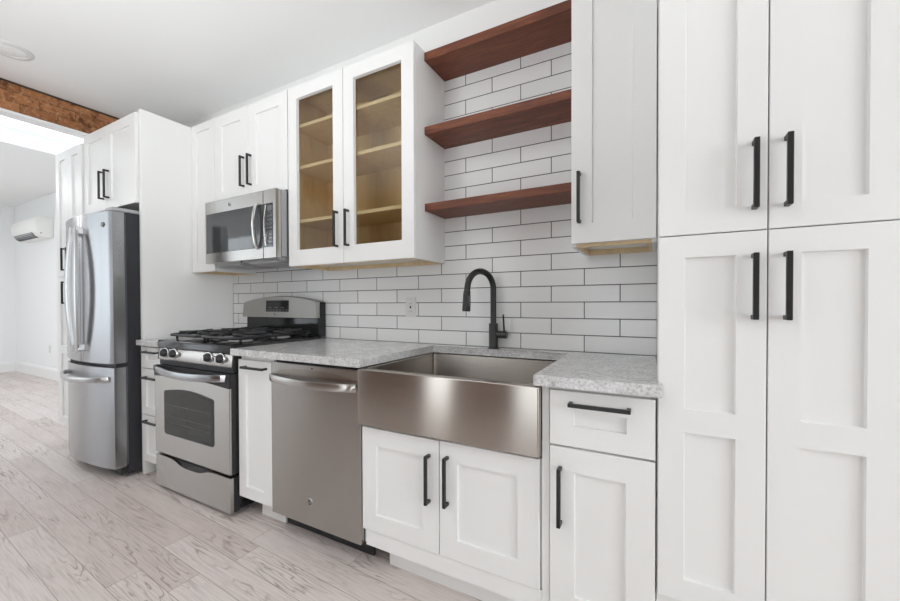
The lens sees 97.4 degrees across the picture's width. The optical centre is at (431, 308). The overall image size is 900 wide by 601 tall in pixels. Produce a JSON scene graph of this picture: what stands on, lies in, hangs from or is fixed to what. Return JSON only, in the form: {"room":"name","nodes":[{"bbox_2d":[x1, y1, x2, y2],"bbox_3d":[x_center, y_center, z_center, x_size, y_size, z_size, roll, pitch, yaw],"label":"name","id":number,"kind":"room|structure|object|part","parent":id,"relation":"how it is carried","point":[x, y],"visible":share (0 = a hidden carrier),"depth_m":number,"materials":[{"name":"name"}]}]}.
{"room":"kitchen","nodes":[
{"label":"kitchen","id":0,"kind":"room"},
{"bbox_2d":[0,205,16,361],"bbox_3d":[-8.105,-0.306,5.224,0.100,2.820,3.900,0,1,30],"label":"wall","id":1,"kind":"structure","parent":0,"point":[8,350],"depth_m":6.71,"materials":[{"name":"white paint"}]},
{"bbox_2d":[0,361,15,372],"bbox_3d":[-8.059,1.017,5.194,0.018,0.175,3.662,0,1,30],"label":"baseboard","id":2,"kind":"structure","parent":1,"relation":"attached to","point":[10,366],"depth_m":6.70,"materials":[{"name":"white paint"}]},
{"bbox_2d":[0,129,68,206],"bbox_3d":[-5.736,-1.768,3.858,5.560,0.120,3.900,0,1,30],"label":"ceiling","id":3,"kind":"structure","parent":0,"point":[27,164],"depth_m":4.87,"materials":[{"name":"white paint"}]},
{"bbox_2d":[0,124,76,147],"bbox_3d":[-3.970,-1.857,3.232,1.730,0.060,3.080,0,1,30],"label":"window","id":4,"kind":"structure","parent":3,"relation":"attached to","point":[2,126],"depth_m":4.29,"materials":[{"name":"white paint"}]},
{"bbox_2d":[14,192,57,368],"bbox_3d":[-4.854,-0.320,5.551,5.430,2.820,0.120,0,1,30],"label":"wall","id":5,"kind":"structure","parent":0,"point":[36,261],"depth_m":6.30,"materials":[{"name":"white paint"}]},
{"bbox_2d":[11,217,52,242],"bbox_3d":[-6.198,-1.210,6.113,1.032,0.294,0.208,0,1,30],"label":"air conditioner","id":6,"kind":"object","parent":5,"relation":"attached to","point":[37,228],"visible":1,"depth_m":5.93,"materials":[{"name":"white plastic"}]},
{"bbox_2d":[14,232,38,241],"bbox_3d":[-6.271,-1.097,6.099,0.780,0.070,0.079,0,1,30],"label":"vent","id":7,"kind":"object","parent":6,"relation":"attached to","point":[22,236],"depth_m":6.09,"materials":[{"name":"grey plastic"}]},
{"bbox_2d":[16,361,58,380],"bbox_3d":[-4.893,1.003,5.511,5.210,0.175,0.018,0,1,30],"label":"baseboard","id":8,"kind":"structure","parent":5,"relation":"attached to","point":[27,368],"depth_m":6.29,"materials":[{"name":"white paint"}]},
{"bbox_2d":[0,80,117,133],"bbox_3d":[-3.376,-1.512,2.295,0.090,0.210,3.309,0,1,30],"label":"beam","id":9,"kind":"structure","parent":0,"point":[13,97],"depth_m":3.01,"materials":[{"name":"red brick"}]},
{"bbox_2d":[0,108,87,138],"bbox_3d":[-3.374,-1.396,2.296,0.103,0.022,3.309,0,1,30],"label":"trim","id":10,"kind":"structure","parent":9,"relation":"attached to","point":[3,112],"depth_m":2.98,"materials":[{"name":"white paint"}]},
{"bbox_2d":[0,78,119,119],"bbox_3d":[-3.337,-1.611,2.271,0.014,0.012,3.309,0,1,30],"label":"trim","id":11,"kind":"structure","parent":9,"relation":"attached to","point":[20,85],"depth_m":3.04,"materials":[{"name":"brown"}]},
{"bbox_2d":[0,371,481,600],"bbox_3d":[-1.893,1.150,1.713,14.380,0.050,3.900,0,1,30],"label":"floor","id":12,"kind":"structure","parent":0,"point":[72,529],"depth_m":1.88,"materials":[{"name":"grey wood"}]},
{"bbox_2d":[55,143,83,425],"bbox_3d":[-2.716,-0.077,3.418,0.490,2.370,0.719,0,1,30],"label":"pantry cabinet","id":13,"kind":"object","parent":12,"relation":"on","point":[69,163],"visible":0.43,"depth_m":3.20,"materials":[{"name":"white paint"}]},
{"bbox_3d":[-2.933,-0.123,3.148,0.012,0.178,0.037,0,1,30],"label":"handle","id":14,"kind":"part","parent":13,"relation":"part of","materials":[{"name":"black metal"}]},
{"bbox_3d":[-2.981,-0.757,3.198,0.243,1.001,0.019,0,1,30],"label":"door","id":15,"kind":"part","parent":13,"relation":"part of","materials":[{"name":"white paint"}]},
{"bbox_3d":[-2.934,-0.388,3.145,0.012,0.178,0.037,0,1,30],"label":"handle","id":16,"kind":"part","parent":13,"relation":"part of","materials":[{"name":"black"}]},
{"bbox_3d":[-2.977,0.346,3.211,0.243,1.198,0.019,0,1,30],"label":"door","id":17,"kind":"part","parent":13,"relation":"part of","materials":[{"name":"white paint"}]},
{"bbox_3d":[-2.767,-0.756,3.076,0.243,1.001,0.019,0,1,30],"label":"door","id":18,"kind":"part","parent":13,"relation":"part of","materials":[{"name":"white paint"}]},
{"bbox_2d":[60,207,141,475],"bbox_3d":[-2.193,0.227,2.977,0.720,1.768,0.857,0,1,30],"label":"refrigerator","id":19,"kind":"object","parent":12,"relation":"on","point":[102,306],"visible":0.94,"depth_m":2.60,"materials":[{"name":"grey metal"}]},
{"bbox_3d":[-2.436,-0.127,2.653,0.081,0.832,0.037,0,1,30],"label":"handle","id":20,"kind":"part","parent":19,"relation":"part of","materials":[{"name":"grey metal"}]},
{"bbox_3d":[-2.502,-0.133,2.799,0.358,0.981,0.108,0,1,30],"label":"door","id":21,"kind":"part","parent":19,"relation":"part of","materials":[{"name":"metal"}]},
{"bbox_3d":[-2.345,-0.126,2.601,0.081,0.832,0.037,0,1,30],"label":"handle","id":22,"kind":"part","parent":19,"relation":"part of","materials":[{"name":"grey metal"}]},
{"bbox_3d":[-2.352,-0.514,2.629,0.044,0.044,0.038,0,1,30],"label":"handle mount","id":23,"kind":"part","parent":19,"relation":"part of","materials":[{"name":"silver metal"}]},
{"bbox_3d":[-2.350,0.261,2.639,0.044,0.044,0.038,0,1,30],"label":"handle mount","id":24,"kind":"part","parent":19,"relation":"part of","materials":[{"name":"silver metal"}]},
{"bbox_3d":[-2.393,0.463,2.667,0.662,0.040,0.115,0,1,30],"label":"handle","id":25,"kind":"part","parent":19,"relation":"part of","materials":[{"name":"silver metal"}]},
{"bbox_3d":[-2.341,0.710,2.719,0.720,0.653,0.108,0,1,30],"label":"freezer drawer","id":26,"kind":"part","parent":19,"relation":"part of","materials":[{"name":"metal"}]},
{"bbox_3d":[-2.321,0.371,2.744,0.704,0.023,0.068,0,1,30],"label":"door gap trim","id":27,"kind":"part","parent":19,"relation":"part of","materials":[{"name":"black plastic"}]},
{"bbox_3d":[-2.186,-0.132,2.619,0.358,0.981,0.108,0,1,30],"label":"door","id":28,"kind":"part","parent":19,"relation":"part of","materials":[{"name":"metal"}]},
{"bbox_2d":[140,346,161,463],"bbox_3d":[-1.663,0.678,2.826,0.246,0.866,0.687,0,1,30],"label":"base cabinet","id":29,"kind":"object","parent":12,"relation":"on","point":[149,354],"visible":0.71,"depth_m":2.58,"materials":[{"name":"white paint"}]},
{"bbox_3d":[-1.808,0.450,2.531,0.170,0.012,0.037,0,1,30],"label":"handle","id":30,"kind":"part","parent":29,"relation":"part of","materials":[{"name":"black metal"}]},
{"bbox_3d":[-1.807,0.735,2.534,0.170,0.012,0.037,0,1,30],"label":"handle","id":31,"kind":"part","parent":29,"relation":"part of","materials":[{"name":"black metal"}]},
{"bbox_3d":[-1.810,0.546,2.565,0.240,0.299,0.019,0,1,30],"label":"drawer","id":32,"kind":"part","parent":29,"relation":"part of","materials":[{"name":"white paint"}]},
{"bbox_3d":[-1.808,0.283,2.529,0.170,0.012,0.037,0,1,30],"label":"handle","id":33,"kind":"part","parent":29,"relation":"part of","materials":[{"name":"black"}]},
{"bbox_3d":[-1.810,0.322,2.562,0.240,0.135,0.019,0,1,30],"label":"drawer","id":34,"kind":"part","parent":29,"relation":"part of","materials":[{"name":"white paint"}]},
{"bbox_3d":[-1.809,0.854,2.568,0.240,0.303,0.019,0,1,30],"label":"drawer","id":35,"kind":"part","parent":29,"relation":"part of","materials":[{"name":"white paint"}]},
{"bbox_2d":[136,337,182,346],"bbox_3d":[-1.666,0.223,2.840,0.262,0.036,0.693,0,1,30],"label":"countertop","id":36,"kind":"structure","parent":29,"relation":"on","point":[144,342],"depth_m":2.56,"materials":[{"name":"grey stone"}]},
{"bbox_2d":[138,109,232,473],"bbox_3d":[-1.785,-0.109,2.927,0.028,2.440,0.651,0,1,30],"label":"panel","id":37,"kind":"object","parent":12,"relation":"on","point":[174,298],"visible":0.58,"depth_m":2.78,"materials":[{"name":"white paint"}]},
{"bbox_2d":[153,296,325,514],"bbox_3d":[-1.243,0.515,2.553,0.773,1.196,0.766,0,1,30],"label":"gas range","id":38,"kind":"object","parent":12,"relation":"on","point":[197,375],"visible":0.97,"depth_m":2.28,"materials":[{"name":"silver metal"}]},
{"bbox_3d":[-1.644,0.273,2.413,0.052,0.052,0.034,0,1,30],"label":"knob","id":39,"kind":"part","parent":38,"relation":"part of","materials":[{"name":"black plastic"}]},
{"bbox_3d":[-1.560,0.274,2.365,0.052,0.052,0.034,0,1,30],"label":"knob","id":40,"kind":"part","parent":38,"relation":"part of","materials":[{"name":"black plastic"}]},
{"bbox_3d":[-1.412,0.374,2.244,0.698,0.055,0.065,0,1,30],"label":"handle","id":41,"kind":"part","parent":38,"relation":"part of","materials":[{"name":"metal"}]},
{"bbox_3d":[-1.388,0.999,2.287,0.748,0.188,0.020,0,1,30],"label":"drawer","id":42,"kind":"part","parent":38,"relation":"part of","materials":[{"name":"silver metal"}]},
{"bbox_3d":[-1.381,0.620,2.296,0.752,0.534,0.056,0,1,30],"label":"oven door","id":43,"kind":"part","parent":38,"relation":"part of","materials":[{"name":"silver metal"}]},
{"bbox_3d":[-1.378,0.282,2.301,0.736,0.074,0.038,0,1,30],"label":"control panel","id":44,"kind":"part","parent":38,"relation":"part of","materials":[{"name":"silver metal"}]},
{"bbox_3d":[-1.375,0.334,2.305,0.740,0.029,0.030,0,1,30],"label":"vent trim","id":45,"kind":"part","parent":38,"relation":"part of","materials":[{"name":"black plastic"}]},
{"bbox_3d":[-1.253,0.275,2.191,0.052,0.052,0.034,0,1,30],"label":"knob","id":46,"kind":"part","parent":38,"relation":"part of","materials":[{"name":"black plastic"}]},
{"bbox_3d":[-1.155,0.275,2.135,0.052,0.052,0.034,0,1,30],"label":"knob","id":47,"kind":"part","parent":38,"relation":"part of","materials":[{"name":"black plastic"}]},
{"bbox_2d":[158,335,320,353],"bbox_3d":[-1.231,0.216,2.559,0.760,0.047,0.633,0,1,30],"label":"cooktop","id":48,"kind":"object","parent":38,"relation":"in","point":[192,345],"depth_m":2.32,"materials":[{"name":"black metal"}]},
{"bbox_3d":[-1.132,0.186,2.337,0.134,0.018,0.134,0,1,30],"label":"burner","id":49,"kind":"part","parent":38,"relation":"part of","materials":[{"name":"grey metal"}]},
{"bbox_3d":[-1.080,0.123,2.824,0.746,0.113,0.008,0,1,30],"label":"glass panel","id":50,"kind":"part","parent":38,"relation":"part of","materials":[{"name":"black glass"}]},
{"bbox_2d":[238,356,287,522],"bbox_3d":[-0.767,0.682,2.316,0.268,0.866,0.687,0,1,30],"label":"base cabinet","id":51,"kind":"object","parent":12,"relation":"on","point":[255,393],"visible":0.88,"depth_m":2.06,"materials":[{"name":"white paint"}]},
{"bbox_3d":[-0.915,0.307,2.022,0.172,0.012,0.037,0,1,30],"label":"handle","id":52,"kind":"part","parent":51,"relation":"part of","materials":[{"name":"black metal"}]},
{"bbox_3d":[-0.913,0.638,2.057,0.265,0.733,0.019,0,1,30],"label":"door","id":53,"kind":"part","parent":51,"relation":"part of","materials":[{"name":"white paint"}]},
{"bbox_2d":[269,353,426,555],"bbox_3d":[-0.407,0.686,2.096,0.572,0.856,0.696,0,1,30],"label":"dishwasher","id":54,"kind":"object","parent":12,"relation":"on","point":[317,469],"visible":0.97,"depth_m":1.82,"materials":[{"name":"silver metal"}]},
{"bbox_3d":[-0.568,0.345,1.815,0.567,0.040,0.056,0,1,30],"label":"handle","id":55,"kind":"part","parent":54,"relation":"part of","materials":[{"name":"silver metal"}]},
{"bbox_3d":[-0.547,0.644,1.849,0.571,0.754,0.030,0,1,30],"label":"door","id":56,"kind":"part","parent":54,"relation":"part of","materials":[{"name":"silver metal"}]},
{"bbox_3d":[-0.504,1.068,1.926,0.563,0.096,0.015,0,1,30],"label":"toe panel","id":57,"kind":"part","parent":54,"relation":"part of","materials":[{"name":"black plastic"}]},
{"bbox_2d":[362,386,550,600],"bbox_3d":[0.328,0.685,1.694,1.098,0.866,0.687,0,1,30],"label":"base cabinet","id":58,"kind":"object","parent":12,"relation":"on","point":[472,521],"visible":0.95,"depth_m":1.48,"materials":[{"name":"white paint"}]},
{"bbox_3d":[-0.132,0.726,1.613,0.374,0.440,0.019,0,1,30],"label":"door","id":59,"kind":"part","parent":58,"relation":"part of","materials":[{"name":"white paint"}]},
{"bbox_3d":[-0.019,0.658,1.517,0.012,0.188,0.037,0,1,30],"label":"handle","id":60,"kind":"part","parent":58,"relation":"part of","materials":[{"name":"black metal"}]},
{"bbox_3d":[0.051,0.651,1.478,0.012,0.186,0.037,0,1,30],"label":"handle","id":61,"kind":"part","parent":58,"relation":"part of","materials":[{"name":"black metal"}]},
{"bbox_2d":[230,338,661,397],"bbox_3d":[-0.032,0.229,1.901,1.962,0.036,0.711,0,1,30],"label":"countertop","id":62,"kind":"structure","parent":58,"relation":"on","point":[635,375],"depth_m":1.74,"materials":[{"name":"grey stone"}]},
{"bbox_2d":[358,352,556,458],"bbox_3d":[0.177,0.370,1.757,0.763,0.236,0.649,0,1,30],"label":"farmhouse sink","id":63,"kind":"object","parent":62,"relation":"in","point":[481,401],"visible":0.9,"depth_m":1.49,"materials":[{"name":"metal"}]},
{"bbox_2d":[462,268,507,348],"bbox_3d":[0.259,0.004,2.003,0.261,0.411,0.098,0,1,-22],"label":"kitchen faucet","id":64,"kind":"object","parent":62,"relation":"on","point":[494,334],"visible":1,"depth_m":2.02,"materials":[{"name":"matte black metal"}]},
{"bbox_3d":[0.245,-0.061,1.996,0.210,0.280,0.032,-1,1,-36],"label":"spout","id":65,"kind":"part","parent":64,"relation":"part of","materials":[{"name":"black metal"}]},
{"bbox_3d":[0.047,0.982,1.520,0.748,0.066,0.014,0,1,30],"label":"rail","id":66,"kind":"part","parent":58,"relation":"part of","materials":[{"name":"white paint"}]},
{"bbox_3d":[0.199,0.726,1.425,0.381,0.442,0.019,0,1,30],"label":"door","id":67,"kind":"part","parent":58,"relation":"part of","materials":[{"name":"white paint"}]},
{"bbox_2d":[550,387,655,600],"bbox_3d":[0.672,0.633,1.498,0.307,0.760,0.687,0,1,30],"label":"base cabinet","id":68,"kind":"object","parent":12,"relation":"on","point":[603,445],"visible":0.98,"depth_m":1.23,"materials":[{"name":"white paint"}]},
{"bbox_3d":[0.410,0.608,1.273,0.012,0.188,0.037,0,1,30],"label":"handle","id":69,"kind":"part","parent":68,"relation":"part of","materials":[{"name":"black metal"}]},
{"bbox_3d":[0.511,0.305,1.211,0.178,0.012,0.037,0,1,30],"label":"handle","id":70,"kind":"part","parent":68,"relation":"part of","materials":[{"name":"black metal"}]},
{"bbox_3d":[0.524,0.356,1.236,0.303,0.178,0.019,0,1,30],"label":"drawer","id":71,"kind":"part","parent":68,"relation":"part of","materials":[{"name":"white paint"}]},
{"bbox_2d":[656,0,899,600],"bbox_3d":[1.026,-0.099,1.298,0.497,2.440,0.706,0,1,30],"label":"pantry cabinet","id":72,"kind":"object","parent":12,"relation":"on","point":[778,217],"visible":1,"depth_m":1.01,"materials":[{"name":"white paint"}]},
{"bbox_3d":[0.768,0.316,1.096,0.244,1.037,0.019,0,1,30],"label":"door","id":73,"kind":"part","parent":72,"relation":"part of","materials":[{"name":"white paint"}]},
{"bbox_3d":[0.764,-0.760,1.084,0.244,1.108,0.019,0,1,30],"label":"door","id":74,"kind":"part","parent":72,"relation":"part of","materials":[{"name":"white paint"}]},
{"bbox_3d":[0.835,-0.057,1.022,0.012,0.172,0.037,0,1,30],"label":"handle","id":75,"kind":"part","parent":72,"relation":"part of","materials":[{"name":"black metal"}]},
{"bbox_3d":[0.834,-0.346,1.018,0.012,0.178,0.037,0,1,30],"label":"handle","id":76,"kind":"part","parent":72,"relation":"part of","materials":[{"name":"black metal"}]},
{"bbox_3d":[0.892,-0.056,0.990,0.012,0.172,0.037,0,1,30],"label":"handle","id":77,"kind":"part","parent":72,"relation":"part of","materials":[{"name":"black metal"}]},
{"bbox_3d":[0.891,-0.346,0.986,0.012,0.178,0.037,0,1,30],"label":"handle","id":78,"kind":"part","parent":72,"relation":"part of","materials":[{"name":"black metal"}]},
{"bbox_3d":[0.983,0.316,0.974,0.246,1.037,0.019,0,1,30],"label":"door","id":79,"kind":"part","parent":72,"relation":"part of","materials":[{"name":"white paint"}]},
{"bbox_3d":[0.980,-0.759,0.961,0.246,1.108,0.019,0,1,30],"label":"door","id":80,"kind":"part","parent":72,"relation":"part of","materials":[{"name":"white paint"}]},
{"bbox_2d":[0,0,494,124],"bbox_3d":[0.421,-1.664,0.141,8.820,0.120,3.520,0,1,30],"label":"ceiling","id":81,"kind":"structure","parent":0,"point":[184,62],"depth_m":2.40,"materials":[{"name":"white paint"}]},
{"bbox_2d":[0,40,34,60],"bbox_3d":[-2.643,-1.615,2.481,0.210,0.012,0.210,0,1,30],"label":"recessed light","id":82,"kind":"object","parent":81,"relation":"in","point":[8,49],"visible":1,"depth_m":2.49,"materials":[{"name":"white plastic"}]},
{"bbox_2d":[0,44,26,57],"bbox_3d":[-2.643,-1.615,2.482,0.138,0.004,0.138,0,1,30],"label":"diffuser","id":83,"kind":"object","parent":82,"relation":"attached to","point":[8,50],"depth_m":2.48,"materials":[{"name":"white plastic"}]},
{"bbox_2d":[185,0,657,504],"bbox_3d":[1.209,-0.254,1.668,8.950,2.740,0.120,0,1,30],"label":"wall","id":84,"kind":"structure","parent":0,"point":[550,295],"depth_m":2.07,"materials":[{"name":"white tile"}]},
{"bbox_2d":[83,111,138,213],"bbox_3d":[-2.157,-1.015,3.094,0.788,0.610,0.707,0,1,30],"label":"upper cabinet","id":85,"kind":"object","parent":84,"relation":"attached to","point":[110,152],"visible":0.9,"depth_m":2.79,"materials":[{"name":"white paint"}]},
{"bbox_3d":[-2.490,-1.006,2.929,0.370,0.599,0.019,0,1,30],"label":"door","id":86,"kind":"part","parent":85,"relation":"part of","materials":[{"name":"white paint"}]},
{"bbox_3d":[-2.378,-0.881,2.836,0.012,0.200,0.037,0,1,30],"label":"handle","id":87,"kind":"part","parent":85,"relation":"part of","materials":[{"name":"black metal"}]},
{"bbox_3d":[-2.309,-0.881,2.797,0.012,0.200,0.037,0,1,30],"label":"handle","id":88,"kind":"part","parent":85,"relation":"part of","materials":[{"name":"black metal"}]},
{"bbox_3d":[-2.147,-1.005,2.734,0.412,0.599,0.019,0,1,30],"label":"door","id":89,"kind":"part","parent":85,"relation":"part of","materials":[{"name":"white paint"}]},
{"bbox_2d":[191,118,255,275],"bbox_3d":[-1.570,-0.797,2.984,0.282,1.074,0.323,0,1,30],"label":"upper cabinet","id":90,"kind":"object","parent":84,"relation":"attached to","point":[202,134],"visible":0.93,"depth_m":2.87,"materials":[{"name":"white paint"}]},
{"bbox_3d":[-1.645,-0.797,2.852,0.280,1.070,0.019,0,1,30],"label":"door","id":91,"kind":"part","parent":90,"relation":"part of","materials":[{"name":"white paint"}]},
{"bbox_3d":[-1.563,-0.271,2.999,0.248,0.022,0.302,0,1,30],"label":"rail","id":92,"kind":"part","parent":90,"relation":"part of","materials":[{"name":"brown wood"}]},
{"bbox_2d":[214,90,288,200],"bbox_3d":[-1.133,-1.030,2.712,0.744,0.606,0.359,0,1,30],"label":"upper cabinet","id":93,"kind":"object","parent":84,"relation":"attached to","point":[251,140],"visible":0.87,"depth_m":2.56,"materials":[{"name":"white paint"}]},
{"bbox_3d":[-1.361,-1.028,2.688,0.367,0.606,0.019,0,1,30],"label":"door","id":94,"kind":"part","parent":93,"relation":"part of","materials":[{"name":"white paint"}]},
{"bbox_3d":[-1.252,-0.899,2.596,0.012,0.200,0.037,0,1,30],"label":"handle","id":95,"kind":"part","parent":93,"relation":"part of","materials":[{"name":"black metal"}]},
{"bbox_2d":[205,188,288,269],"bbox_3d":[-1.143,-0.500,2.673,0.716,0.432,0.445,0,1,30],"label":"microwave","id":96,"kind":"object","parent":93,"relation":"attached to","point":[249,231],"visible":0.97,"depth_m":2.48,"materials":[{"name":"metal"}]},
{"bbox_3d":[-1.275,-0.508,2.558,0.599,0.413,0.035,0,1,30],"label":"door","id":97,"kind":"part","parent":96,"relation":"part of","materials":[{"name":"silver metal"}]},
{"bbox_3d":[-1.074,-0.499,2.402,0.026,0.280,0.042,0,1,30],"label":"handle","id":98,"kind":"part","parent":96,"relation":"part of","materials":[{"name":"silver metal"}]},
{"bbox_3d":[-0.985,-0.499,2.372,0.084,0.263,0.002,0,1,30],"label":"keypad glass","id":99,"kind":"part","parent":96,"relation":"part of","materials":[{"name":"grey"}]},
{"bbox_3d":[-0.963,-0.507,2.381,0.115,0.413,0.035,0,1,30],"label":"control panel","id":100,"kind":"part","parent":96,"relation":"part of","materials":[{"name":"silver metal"}]},
{"bbox_3d":[-1.188,-0.899,2.559,0.012,0.200,0.037,0,1,30],"label":"handle","id":101,"kind":"part","parent":93,"relation":"part of","materials":[{"name":"black metal"}]},
{"bbox_3d":[-1.038,-1.027,2.504,0.371,0.606,0.019,0,1,30],"label":"door","id":102,"kind":"part","parent":93,"relation":"part of","materials":[{"name":"white paint"}]},
{"bbox_2d":[288,40,444,270],"bbox_3d":[-0.412,-0.790,2.305,0.908,1.080,0.359,0,1,30],"label":"upper cabinet","id":103,"kind":"object","parent":84,"relation":"attached to","point":[364,169],"visible":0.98,"depth_m":2.21,"materials":[{"name":"white paint"}]},
{"bbox_3d":[-0.680,-0.791,2.303,0.438,1.076,0.019,0,1,30],"label":"door","id":104,"kind":"part","parent":103,"relation":"part of","materials":[{"name":"white paint"}]},
{"bbox_3d":[-0.537,-0.441,2.196,0.012,0.200,0.037,0,1,30],"label":"handle","id":105,"kind":"part","parent":103,"relation":"part of","materials":[{"name":"black"}]},
{"bbox_3d":[-0.468,-0.441,2.157,0.012,0.200,0.037,0,1,30],"label":"handle","id":106,"kind":"part","parent":103,"relation":"part of","materials":[{"name":"black"}]},
{"bbox_2d":[299,96,400,144],"bbox_3d":[-0.400,-1.102,2.325,0.864,0.018,0.276,0,1,30],"label":"shelf","id":107,"kind":"object","parent":103,"relation":"attached to","point":[383,115],"depth_m":2.34,"materials":[{"name":"brown wood"}]},
{"bbox_2d":[299,145,401,182],"bbox_3d":[-0.399,-0.852,2.328,0.864,0.018,0.276,0,1,30],"label":"shelf","id":108,"kind":"object","parent":103,"relation":"attached to","point":[385,159],"depth_m":2.34,"materials":[{"name":"brown wood"}]},
{"bbox_2d":[300,208,401,230],"bbox_3d":[-0.398,-0.527,2.332,0.864,0.018,0.276,0,1,30],"label":"shelf","id":109,"kind":"object","parent":103,"relation":"attached to","point":[377,217],"depth_m":2.34,"materials":[{"name":"brown wood"}]},
{"bbox_3d":[-0.397,-0.261,2.336,0.874,0.022,0.302,0,1,30],"label":"rail","id":110,"kind":"part","parent":103,"relation":"part of","materials":[{"name":"brown wood"}]},
{"bbox_3d":[-0.286,-0.790,2.080,0.461,1.076,0.019,0,1,30],"label":"door","id":111,"kind":"part","parent":103,"relation":"part of","materials":[{"name":"white paint"}]},
{"bbox_2d":[406,297,415,316],"bbox_3d":[-0.127,-0.006,2.356,0.072,0.116,0.009,0,1,30],"label":"wall outlet","id":112,"kind":"object","parent":84,"relation":"attached to","point":[410,301],"visible":1,"depth_m":2.35,"materials":[{"name":"white plastic"}]},
{"bbox_2d":[408,301,412,312],"bbox_3d":[-0.128,-0.006,2.354,0.034,0.070,0.003,0,1,30],"label":"receptacle","id":113,"kind":"object","parent":112,"relation":"attached to","point":[410,303],"depth_m":2.35,"materials":[{"name":"white plastic"}]},
{"bbox_2d":[233,23,657,355],"bbox_3d":[-0.313,-0.534,2.465,2.984,1.570,0.009,0,1,30],"label":"tile backsplash","id":114,"kind":"structure","parent":84,"relation":"attached to","point":[550,295],"depth_m":2.06,"materials":[{"name":"white tile"}]},
{"bbox_2d":[424,0,571,81],"bbox_3d":[0.338,-1.297,1.951,0.743,0.042,0.224,0,1,30],"label":"floating shelf","id":115,"kind":"object","parent":84,"relation":"attached to","point":[549,27],"visible":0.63,"depth_m":1.91,"materials":[{"name":"red wood"}]},
{"bbox_2d":[425,89,570,148],"bbox_3d":[0.339,-0.916,1.955,0.743,0.041,0.224,0,1,30],"label":"floating shelf","id":116,"kind":"object","parent":84,"relation":"attached to","point":[555,108],"visible":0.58,"depth_m":1.92,"materials":[{"name":"red wood"}]},
{"bbox_2d":[425,182,570,218],"bbox_3d":[0.341,-0.522,1.960,0.743,0.038,0.224,0,1,30],"label":"floating shelf","id":117,"kind":"object","parent":84,"relation":"attached to","point":[557,194],"visible":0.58,"depth_m":1.90,"materials":[{"name":"red wood"}]},
{"bbox_2d":[571,0,657,255],"bbox_3d":[0.761,-0.784,1.639,0.300,1.077,0.359,0,1,30],"label":"upper cabinet","id":118,"kind":"object","parent":84,"relation":"attached to","point":[614,42],"visible":1,"depth_m":1.52,"materials":[{"name":"white paint"}]},
{"bbox_3d":[0.580,-0.438,1.561,0.012,0.200,0.037,0,1,30],"label":"handle","id":119,"kind":"part","parent":118,"relation":"part of","materials":[{"name":"black metal"}]},
{"bbox_3d":[0.777,-0.257,1.669,0.268,0.022,0.302,0,1,30],"label":"rail","id":120,"kind":"part","parent":118,"relation":"part of","materials":[{"name":"brown wood"}]}
]}

